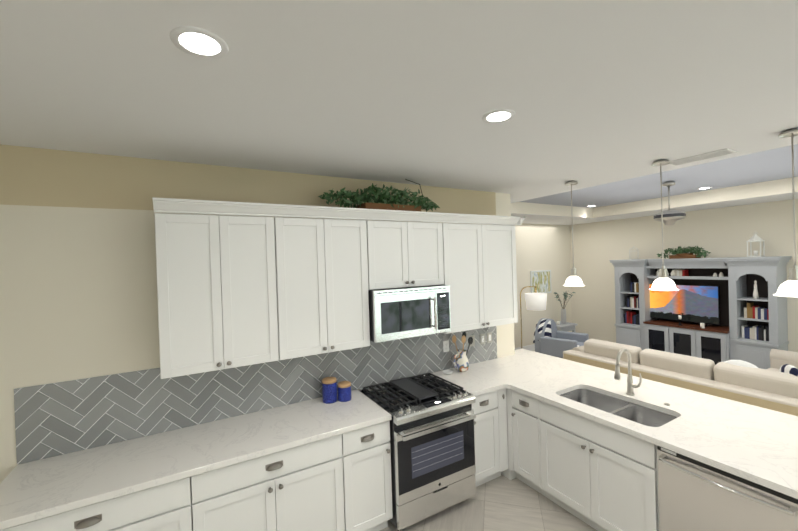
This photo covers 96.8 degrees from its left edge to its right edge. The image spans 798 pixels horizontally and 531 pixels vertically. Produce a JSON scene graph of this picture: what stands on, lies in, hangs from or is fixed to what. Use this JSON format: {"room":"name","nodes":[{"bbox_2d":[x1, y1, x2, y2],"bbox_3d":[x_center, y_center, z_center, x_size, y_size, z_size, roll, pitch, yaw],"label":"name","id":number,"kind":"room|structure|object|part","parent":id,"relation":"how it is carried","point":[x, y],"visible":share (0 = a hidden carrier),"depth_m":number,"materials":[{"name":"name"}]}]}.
{"room":"kitchen","nodes":[
{"label":"kitchen","id":0,"kind":"room"},
{"bbox_2d":[0,144,514,482],"bbox_3d":[-0.936,0.646,2.975,5.220,2.825,0.140,-2,1,-30],"label":"wall","id":1,"kind":"structure","parent":0,"point":[78,294],"depth_m":2.25,"materials":[{"name":"beige paint"}]},
{"bbox_2d":[154,209,291,378],"bbox_3d":[-1.241,0.179,2.524,0.773,1.036,0.343,-2,1,-30],"label":"upper cabinet","id":2,"kind":"object","parent":1,"relation":"attached to","point":[251,287],"depth_m":2.36,"materials":[{"name":"white wood"}]},
{"bbox_2d":[0,145,495,214],"bbox_3d":[-1.045,-0.585,2.841,4.975,0.354,0.003,-2,1,-30],"label":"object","id":3,"kind":"structure","parent":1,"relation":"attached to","point":[29,176],"depth_m":2.46,"materials":[{"name":"beige paint"}]},
{"bbox_2d":[14,326,496,463],"bbox_3d":[-0.585,0.899,3.087,3.925,0.453,0.007,-2,1,-30],"label":"tile backsplash","id":4,"kind":"structure","parent":1,"relation":"attached to","point":[58,418],"depth_m":2.56,"materials":[{"name":"tile"}]},
{"bbox_2d":[443,340,448,351],"bbox_3d":[0.492,0.842,3.694,0.072,0.116,0.008,-2,1,-30],"label":"outlet","id":5,"kind":"object","parent":4,"relation":"attached to","point":[445,343],"depth_m":3.69,"materials":[{"name":"white plastic"}]},
{"bbox_2d":[469,335,474,346],"bbox_3d":[0.800,0.825,3.872,0.072,0.116,0.007,-2,1,-30],"label":"outlet","id":6,"kind":"object","parent":4,"relation":"attached to","point":[473,344],"depth_m":3.88,"materials":[{"name":"white plastic"}]},
{"bbox_2d":[480,333,484,344],"bbox_3d":[0.932,0.820,3.946,0.072,0.116,0.008,-2,1,-30],"label":"outlet","id":7,"kind":"object","parent":4,"relation":"attached to","point":[482,341],"depth_m":3.94,"materials":[{"name":"white plastic"}]},
{"bbox_2d":[487,332,491,342],"bbox_3d":[1.024,0.814,3.999,0.072,0.116,0.008,-2,1,-30],"label":"outlet","id":8,"kind":"object","parent":4,"relation":"attached to","point":[489,335],"depth_m":3.99,"materials":[{"name":"white plastic"}]},
{"bbox_2d":[284,213,379,357],"bbox_3d":[-0.645,0.158,2.865,0.846,1.036,0.343,-2,1,-30],"label":"upper cabinet","id":9,"kind":"object","parent":1,"relation":"attached to","point":[332,261],"depth_m":2.73,"materials":[{"name":"white wood"}]},
{"bbox_2d":[318,179,439,211],"bbox_3d":[-0.136,-0.616,3.108,1.182,0.312,0.357,-2,1,-30],"label":"potted plant","id":10,"kind":"object","parent":9,"relation":"on","point":[386,200],"visible":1,"depth_m":3.05,"materials":[{"name":"green plant"}]},
{"bbox_2d":[376,217,447,288],"bbox_3d":[-0.006,-0.096,3.233,0.764,0.576,0.343,-2,1,-30],"label":"upper cabinet","id":11,"kind":"object","parent":1,"relation":"attached to","point":[408,254],"depth_m":3.09,"materials":[{"name":"white wood"}]},
{"bbox_2d":[368,285,450,342],"bbox_3d":[0.045,0.403,3.183,0.760,0.418,0.472,-2,1,-30],"label":"over-the-range microwave","id":12,"kind":"object","parent":11,"relation":"attached to","point":[400,313],"visible":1,"depth_m":2.99,"materials":[{"name":"grey metal"}]},
{"bbox_2d":[442,221,517,333],"bbox_3d":[0.721,0.108,3.648,1.016,1.036,0.343,-2,1,-30],"label":"upper cabinet","id":13,"kind":"object","parent":1,"relation":"attached to","point":[480,257],"depth_m":3.50,"materials":[{"name":"white wood"}]},
{"bbox_2d":[0,0,797,224],"bbox_3d":[3.020,-1.051,4.194,13.800,0.300,11.700,-2,1,-30],"label":"ceiling","id":14,"kind":"structure","parent":0,"point":[608,102],"depth_m":1.61,"materials":[{"name":"white paint"}]},
{"bbox_2d":[170,26,228,58],"bbox_3d":[-0.679,-0.756,1.210,0.176,0.006,0.176,-2,1,-30],"label":"recessed light","id":15,"kind":"object","parent":14,"relation":"in","point":[199,42],"visible":1,"depth_m":1.20,"materials":[{"name":"white plastic"}]},
{"bbox_2d":[482,109,515,122],"bbox_3d":[0.535,-0.800,1.905,0.176,0.006,0.176,-2,1,-30],"label":"recessed light","id":16,"kind":"object","parent":14,"relation":"in","point":[500,116],"visible":1,"depth_m":1.90,"materials":[{"name":"white"}]},
{"bbox_2d":[563,181,584,286],"bbox_3d":[1.767,-0.325,3.609,0.202,1.064,0.202,-2,1,-30],"label":"pendant light","id":17,"kind":"object","parent":14,"relation":"hanging from","point":[574,279],"visible":1,"depth_m":3.59,"materials":[{"name":"white glass"}]},
{"bbox_3d":[1.782,0.154,3.613,0.202,0.106,0.202,-2,1,-30],"label":"lamp shade","id":18,"kind":"part","parent":17,"relation":"part of","materials":[{"name":"white glass"}]},
{"bbox_2d":[649,160,678,290],"bbox_3d":[2.165,-0.331,2.914,0.202,1.064,0.202,-2,1,-30],"label":"pendant light","id":19,"kind":"object","parent":14,"relation":"hanging from","point":[663,282],"visible":1,"depth_m":2.90,"materials":[{"name":"white glass"}]},
{"bbox_3d":[2.180,0.148,2.919,0.202,0.106,0.202,-2,1,-30],"label":"lamp shade","id":20,"kind":"part","parent":19,"relation":"part of","materials":[{"name":"white glass"}]},
{"bbox_2d":[654,181,685,224],"bbox_3d":[3.627,-0.832,4.758,0.344,0.585,0.344,-2,1,-30],"label":"ceiling fan","id":21,"kind":"object","parent":14,"relation":"hanging from","point":[671,217],"visible":0.98,"depth_m":4.69,"materials":[{"name":"silver metal"}]},
{"bbox_2d":[666,148,737,165],"bbox_3d":[2.411,-0.865,2.853,0.200,0.008,0.420,-2,1,-30],"label":"ceiling vent","id":22,"kind":"object","parent":14,"relation":"in","point":[709,155],"visible":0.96,"depth_m":2.82,"materials":[{"name":"white plastic"}]},
{"bbox_2d":[773,129,797,296],"bbox_3d":[2.532,-0.336,2.272,0.202,1.064,0.202,-2,1,-30],"label":"pendant light","id":23,"kind":"object","parent":14,"relation":"hanging from","point":[789,288],"visible":1,"depth_m":2.27,"materials":[{"name":"white glass"}]},
{"bbox_3d":[2.547,0.143,2.277,0.202,0.106,0.202,-2,1,-30],"label":"lamp shade","id":24,"kind":"part","parent":23,"relation":"part of","materials":[{"name":"white glass"}]},
{"bbox_2d":[380,350,596,530],"bbox_3d":[3.107,1.972,4.333,13.500,0.100,11.500,-2,1,-30],"label":"floor","id":25,"kind":"structure","parent":0,"point":[502,503],"depth_m":2.85,"materials":[{"name":"tile"}]},
{"bbox_2d":[0,420,392,530],"bbox_3d":[-1.151,1.631,2.381,2.194,0.880,0.654,-2,1,-30],"label":"base cabinet","id":26,"kind":"object","parent":25,"relation":"on","point":[342,482],"visible":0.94,"depth_m":2.25,"materials":[{"name":"white wood"}]},
{"bbox_2d":[0,389,391,529],"bbox_3d":[-1.168,1.171,2.382,2.196,0.039,0.650,-2,1,-30],"label":"countertop","id":27,"kind":"structure","parent":26,"relation":"on","point":[41,489],"depth_m":2.17,"materials":[{"name":"stone"}]},
{"bbox_2d":[322,377,336,403],"bbox_3d":[-0.577,1.035,2.947,0.120,0.184,0.120,-2,1,-30],"label":"canister","id":28,"kind":"object","parent":27,"relation":"on","point":[329,390],"visible":1,"depth_m":2.90,"materials":[{"name":"blue ceramic"}]},
{"bbox_3d":[-0.580,0.955,2.946,0.119,0.024,0.119,-2,1,-30],"label":"lid","id":29,"kind":"part","parent":28,"relation":"part of","materials":[{"name":"brown wood"}]},
{"bbox_2d":[338,381,350,401],"bbox_3d":[-0.457,1.054,2.969,0.112,0.139,0.112,-2,1,-30],"label":"canister","id":30,"kind":"object","parent":27,"relation":"on","point":[344,391],"visible":1,"depth_m":2.92,"materials":[{"name":"blue ceramic"}]},
{"bbox_3d":[-0.459,0.996,2.969,0.111,0.024,0.111,-2,1,-30],"label":"lid","id":31,"kind":"part","parent":30,"relation":"part of","materials":[{"name":"brown wood"}]},
{"bbox_2d":[359,373,475,530],"bbox_3d":[0.163,1.545,3.065,0.752,0.959,0.722,-2,1,-30],"label":"range","id":32,"kind":"object","parent":25,"relation":"on","point":[432,446],"visible":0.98,"depth_m":2.81,"materials":[{"name":"silver metal"}]},
{"bbox_2d":[472,388,507,486],"bbox_3d":[0.664,1.565,3.420,0.447,0.880,0.654,-2,1,-30],"label":"base cabinet","id":33,"kind":"object","parent":25,"relation":"on","point":[491,438],"visible":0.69,"depth_m":3.19,"materials":[{"name":"white wood"}]},
{"bbox_2d":[520,286,546,348],"bbox_3d":[2.550,1.155,6.815,0.430,1.520,0.610,-2,1,-30],"label":"floor lamp","id":34,"kind":"object","parent":25,"relation":"on","point":[535,301],"visible":0.9,"depth_m":6.60,"materials":[{"name":"white fabric"}]},
{"bbox_3d":[2.601,0.684,6.727,0.400,0.300,0.400,-2,1,-30],"label":"lamp shade","id":35,"kind":"part","parent":34,"relation":"part of","materials":[{"name":"white fabric"}]},
{"bbox_2d":[505,388,596,503],"bbox_3d":[1.378,1.545,3.248,0.622,0.880,0.418,-2,1,-30],"label":"base cabinet","id":36,"kind":"object","parent":25,"relation":"on","point":[550,447],"depth_m":2.90,"materials":[{"name":"white wood"}]},
{"bbox_2d":[431,349,797,498],"bbox_3d":[1.577,1.081,2.887,1.536,0.039,2.781,-2,1,-30],"label":"countertop","id":37,"kind":"structure","parent":36,"relation":"on","point":[755,444],"depth_m":2.51,"materials":[{"name":"stone"}]},
{"bbox_2d":[443,370,452,373],"bbox_3d":[0.492,1.077,3.570,0.104,0.022,0.102,-2,1,-30],"label":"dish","id":38,"kind":"object","parent":37,"relation":"on","point":[447,371],"visible":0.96,"depth_m":3.58,"materials":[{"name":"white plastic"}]},
{"bbox_2d":[452,332,472,371],"bbox_3d":[0.646,0.883,3.636,0.221,0.399,0.144,-2,1,-30],"label":"pitcher","id":39,"kind":"object","parent":37,"relation":"on","point":[461,363],"visible":1,"depth_m":3.59,"materials":[{"name":"white ceramic"}]},
{"bbox_2d":[560,389,677,426],"bbox_3d":[1.660,1.202,2.745,0.450,0.200,0.810,-2,1,-30],"label":"sink","id":40,"kind":"object","parent":37,"relation":"in","point":[646,416],"visible":0.33,"depth_m":2.78,"materials":[{"name":"silver metal"}]},
{"bbox_2d":[614,348,669,405],"bbox_3d":[1.870,0.860,2.743,0.236,0.387,0.308,-2,1,-30],"label":"faucet","id":41,"kind":"object","parent":37,"relation":"on","point":[631,386],"visible":0.98,"depth_m":2.86,"materials":[{"name":"silver metal"}]},
{"bbox_2d":[533,318,588,357],"bbox_3d":[3.018,1.449,6.528,0.815,0.909,0.800,-1,1,43],"label":"accent chair","id":42,"kind":"object","parent":25,"relation":"on","point":[549,339],"visible":0.54,"depth_m":6.47,"materials":[{"name":"grey fabric"}]},
{"bbox_2d":[554,291,576,331],"bbox_3d":[3.650,1.203,7.937,0.570,1.336,0.515,-2,1,-30],"label":"side table","id":43,"kind":"object","parent":25,"relation":"on","point":[562,325],"visible":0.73,"depth_m":7.90,"materials":[{"name":"grey"}]},
{"bbox_2d":[560,308,566,323],"bbox_3d":[3.713,1.143,7.994,0.116,0.330,0.116,-2,1,-30],"label":"vase","id":44,"kind":"object","parent":43,"relation":"on","point":[563,311],"depth_m":7.95,"materials":[{"name":"grey ceramic"}]},
{"bbox_2d":[563,339,797,415],"bbox_3d":[4.094,1.426,4.686,2.304,0.922,2.676,-2,1,-30],"label":"sofa","id":45,"kind":"object","parent":25,"relation":"on","point":[774,387],"visible":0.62,"depth_m":3.94,"materials":[{"name":"beige fabric"}]},
{"bbox_2d":[714,359,769,402],"bbox_3d":[3.657,1.229,3.790,0.160,0.439,0.434,-2,1,-30],"label":"pillow","id":46,"kind":"object","parent":45,"relation":"on","point":[741,364],"depth_m":3.74,"materials":[{"name":"white fabric"}]},
{"bbox_2d":[610,231,791,368],"bbox_3d":[5.178,0.653,6.348,0.520,2.370,2.460,-2,1,-30],"label":"entertainment center","id":47,"kind":"object","parent":25,"relation":"on","point":[716,310],"visible":0.96,"depth_m":6.10,"materials":[{"name":"gray painted wood"},{"name":"brown wood"},{"name":"dark glass"}]},
{"bbox_2d":[644,283,720,326],"bbox_3d":[5.146,0.702,6.490,0.180,0.709,1.140,-2,1,-30],"label":"tv","id":48,"kind":"object","parent":47,"relation":"on","point":[694,303],"depth_m":6.37,"materials":[{"name":"black"}]},
{"bbox_2d":[656,245,711,258],"bbox_3d":[5.129,-0.238,6.380,0.344,0.234,0.800,-2,1,-30],"label":"plant","id":49,"kind":"object","parent":47,"relation":"on","point":[683,253],"depth_m":6.30,"materials":[{"name":"green plant"}]},
{"bbox_2d":[623,269,773,341],"bbox_3d":[5.205,0.614,6.363,0.240,1.095,2.120,-2,1,-30],"label":"books","id":50,"kind":"object","parent":47,"relation":"on","point":[694,303],"depth_m":6.31,"materials":[{"name":"multicoloured paper"}]},
{"bbox_2d":[657,445,797,530],"bbox_3d":[2.010,1.538,2.062,0.663,0.876,0.641,-2,1,-30],"label":"dishwasher","id":51,"kind":"object","parent":25,"relation":"on","point":[694,495],"visible":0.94,"depth_m":1.96,"materials":[{"name":"silver metal"}]},
{"bbox_2d":[514,223,571,347],"bbox_3d":[3.183,0.471,8.123,2.490,2.825,0.140,-2,1,-30],"label":"wall","id":52,"kind":"structure","parent":0,"point":[539,247],"depth_m":8.08,"materials":[{"name":"beige paint"}]},
{"bbox_2d":[515,344,534,350],"bbox_3d":[3.203,1.819,8.033,2.350,0.130,0.015,-2,1,-30],"label":"baseboard","id":53,"kind":"structure","parent":52,"relation":"attached to","point":[530,347],"depth_m":7.83,"materials":[{"name":"white"}]},
{"bbox_2d":[530,270,551,292],"bbox_3d":[3.227,0.378,8.050,0.680,0.530,0.028,-2,1,-30],"label":"painting","id":54,"kind":"object","parent":52,"relation":"attached to","point":[541,280],"visible":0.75,"depth_m":8.05,"materials":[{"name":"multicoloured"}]},
{"bbox_2d":[569,199,797,351],"bbox_3d":[5.350,0.417,6.701,0.140,2.825,4.480,-2,1,-30],"label":"wall","id":55,"kind":"structure","parent":0,"point":[723,232],"depth_m":6.93,"materials":[{"name":"beige paint"}]}
]}

